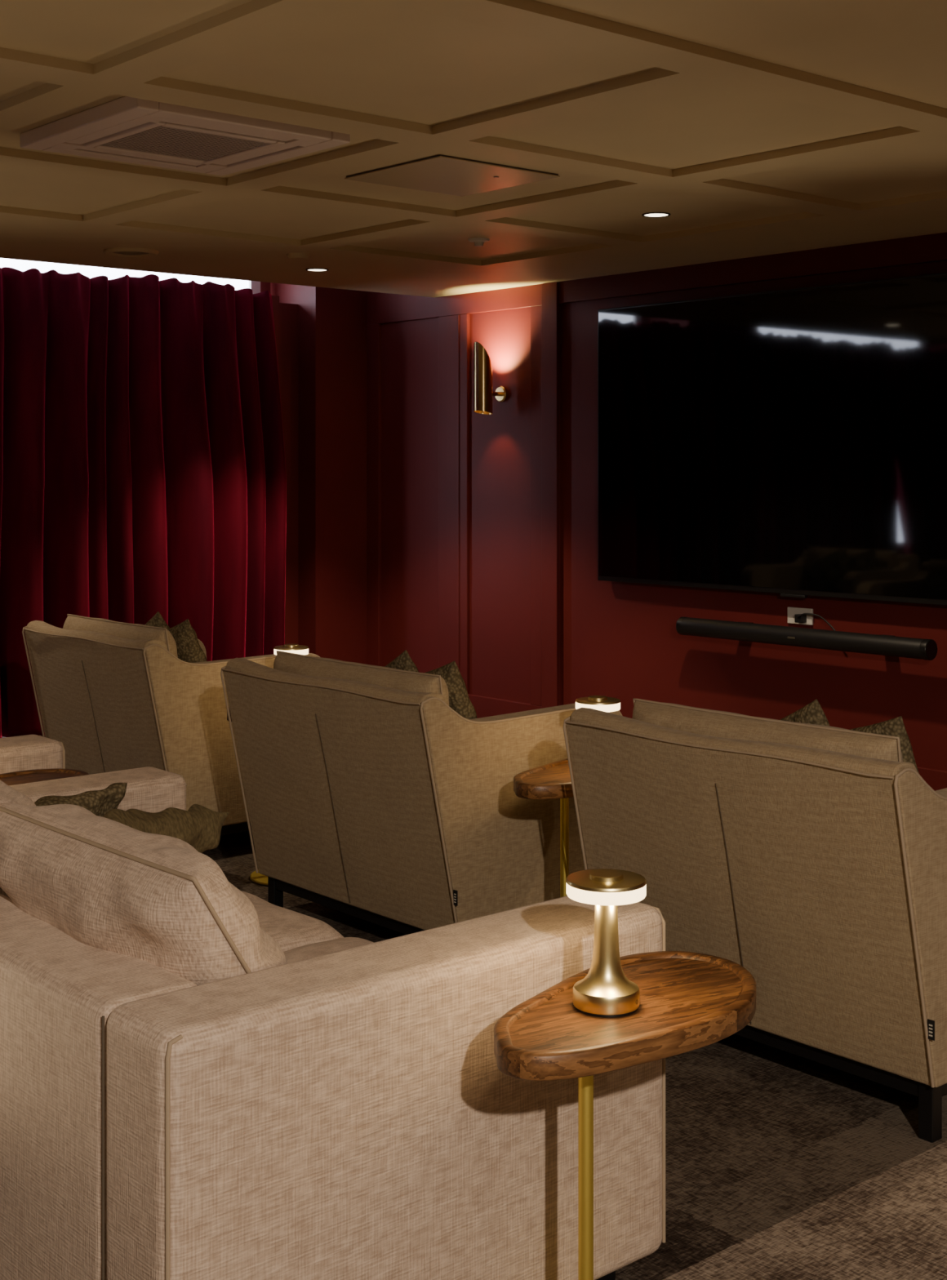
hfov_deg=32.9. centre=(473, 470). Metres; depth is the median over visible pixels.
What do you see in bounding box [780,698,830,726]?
throw pillow
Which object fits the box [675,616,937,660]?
soundbar
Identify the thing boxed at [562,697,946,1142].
loveseat
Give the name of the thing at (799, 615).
wall socket
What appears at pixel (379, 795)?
loveseat
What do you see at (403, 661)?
throw pillow
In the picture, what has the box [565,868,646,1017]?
table lamp
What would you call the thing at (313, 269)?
recessed light
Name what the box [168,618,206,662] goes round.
throw pillow
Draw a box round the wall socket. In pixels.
[787,606,835,631]
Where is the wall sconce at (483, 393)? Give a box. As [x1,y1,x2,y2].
[473,342,507,414]
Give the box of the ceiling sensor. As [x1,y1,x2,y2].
[286,253,310,259]
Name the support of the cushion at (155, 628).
on the loveseat at (117, 695)
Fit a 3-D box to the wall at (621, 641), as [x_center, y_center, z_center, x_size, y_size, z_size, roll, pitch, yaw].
[2.756,-0.050,5.965,0.100,2.900,11.400,0,0,-41]
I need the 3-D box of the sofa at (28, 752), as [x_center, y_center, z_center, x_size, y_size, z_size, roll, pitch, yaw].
[-2.076,0.995,4.795,0.988,0.810,1.765,0,0,-41]
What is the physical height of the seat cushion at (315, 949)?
0.200 m
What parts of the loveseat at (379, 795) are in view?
arm, arm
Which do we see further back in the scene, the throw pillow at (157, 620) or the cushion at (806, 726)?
the throw pillow at (157, 620)
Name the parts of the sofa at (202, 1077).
arm, frame, arm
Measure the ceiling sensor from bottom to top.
0.022 m
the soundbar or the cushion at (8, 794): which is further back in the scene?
the soundbar
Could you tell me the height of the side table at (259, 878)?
0.600 m
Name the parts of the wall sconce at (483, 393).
lamp shade, arm, plate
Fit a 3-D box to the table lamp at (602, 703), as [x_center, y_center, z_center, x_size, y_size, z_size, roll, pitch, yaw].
[0.333,0.706,4.286,0.120,0.201,0.120,0,0,-41]
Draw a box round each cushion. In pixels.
[0,779,35,897]
[0,803,287,985]
[62,615,177,657]
[240,890,343,951]
[273,653,448,705]
[283,937,373,963]
[631,700,902,761]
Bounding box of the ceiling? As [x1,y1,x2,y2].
[0,0,946,297]
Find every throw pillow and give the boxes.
[34,782,127,817]
[102,804,229,853]
[144,611,169,629]
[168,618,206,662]
[384,649,418,671]
[425,660,476,719]
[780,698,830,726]
[849,715,919,773]
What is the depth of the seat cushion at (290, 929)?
3.41 m
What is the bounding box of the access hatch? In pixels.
[344,154,559,196]
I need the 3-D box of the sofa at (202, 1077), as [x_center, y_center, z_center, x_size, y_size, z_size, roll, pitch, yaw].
[-0.611,0.995,3.107,0.988,0.810,1.765,0,0,-41]
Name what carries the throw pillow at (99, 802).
on the sofa at (202, 1077)
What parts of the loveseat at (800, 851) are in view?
arm, arm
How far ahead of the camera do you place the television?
7.32 m
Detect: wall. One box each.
[260,281,366,664]
[381,260,946,771]
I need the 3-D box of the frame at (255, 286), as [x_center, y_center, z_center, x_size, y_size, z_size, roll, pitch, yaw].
[-2.263,-0.280,8.965,2.530,1.920,0.030,0,0,-41]
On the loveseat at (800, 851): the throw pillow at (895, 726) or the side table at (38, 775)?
the throw pillow at (895, 726)
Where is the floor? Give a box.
[1,736,946,1279]
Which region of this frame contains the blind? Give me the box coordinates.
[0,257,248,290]
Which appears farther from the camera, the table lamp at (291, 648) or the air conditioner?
the table lamp at (291, 648)
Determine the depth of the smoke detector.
7.11 m
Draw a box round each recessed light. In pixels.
[306,267,328,271]
[641,212,670,217]
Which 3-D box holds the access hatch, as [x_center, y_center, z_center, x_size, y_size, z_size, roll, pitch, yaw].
[-0.075,-1.020,5.581,0.540,0.014,0.524,0,0,-41]
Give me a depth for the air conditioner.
4.77 m
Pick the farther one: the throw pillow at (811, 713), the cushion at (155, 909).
the throw pillow at (811, 713)
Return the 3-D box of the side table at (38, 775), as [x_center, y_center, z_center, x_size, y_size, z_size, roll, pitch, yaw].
[-1.204,1.100,4.045,0.286,0.600,0.558,0,0,35]
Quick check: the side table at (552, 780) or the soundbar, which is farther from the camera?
the soundbar
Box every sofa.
[0,734,65,773]
[0,766,665,1279]
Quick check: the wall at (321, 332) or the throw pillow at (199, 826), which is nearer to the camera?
the throw pillow at (199, 826)
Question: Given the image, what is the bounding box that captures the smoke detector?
[468,237,489,246]
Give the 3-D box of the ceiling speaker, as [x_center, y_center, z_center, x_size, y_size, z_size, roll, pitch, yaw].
[-1.564,-0.993,7.327,0.248,0.014,0.248,0,0,-41]
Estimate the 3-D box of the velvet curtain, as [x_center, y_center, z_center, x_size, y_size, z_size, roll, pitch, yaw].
[-2.176,0.143,8.144,2.917,2.395,0.287,0,0,-41]
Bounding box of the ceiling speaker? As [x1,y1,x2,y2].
[103,247,159,257]
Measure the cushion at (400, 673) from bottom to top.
0.453 m
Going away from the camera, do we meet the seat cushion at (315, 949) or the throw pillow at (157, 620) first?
the seat cushion at (315, 949)
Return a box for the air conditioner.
[20,96,350,175]
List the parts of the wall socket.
plate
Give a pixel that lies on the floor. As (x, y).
(780, 1165)
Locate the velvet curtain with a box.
[0,266,286,737]
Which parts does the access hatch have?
frame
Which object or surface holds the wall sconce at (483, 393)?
attached to the wall at (621, 641)
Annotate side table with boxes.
[0,768,88,785]
[226,706,267,885]
[493,951,755,1279]
[513,758,576,897]
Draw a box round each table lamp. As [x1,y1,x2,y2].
[273,644,308,655]
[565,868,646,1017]
[575,695,620,712]
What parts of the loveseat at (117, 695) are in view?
arm, arm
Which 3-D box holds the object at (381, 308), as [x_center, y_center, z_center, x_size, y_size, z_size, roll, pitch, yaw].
[2.871,0.000,5.747,0.030,2.800,10.720,0,0,-41]
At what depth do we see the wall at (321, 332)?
9.63 m
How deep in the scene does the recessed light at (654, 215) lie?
6.43 m
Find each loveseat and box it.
[22,611,319,835]
[220,649,622,934]
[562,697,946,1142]
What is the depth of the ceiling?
4.74 m
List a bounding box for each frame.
[248,280,260,293]
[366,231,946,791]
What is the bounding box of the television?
[597,272,946,605]
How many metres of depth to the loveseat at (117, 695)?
5.76 m
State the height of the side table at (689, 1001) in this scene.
0.600 m
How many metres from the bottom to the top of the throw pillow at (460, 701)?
0.485 m

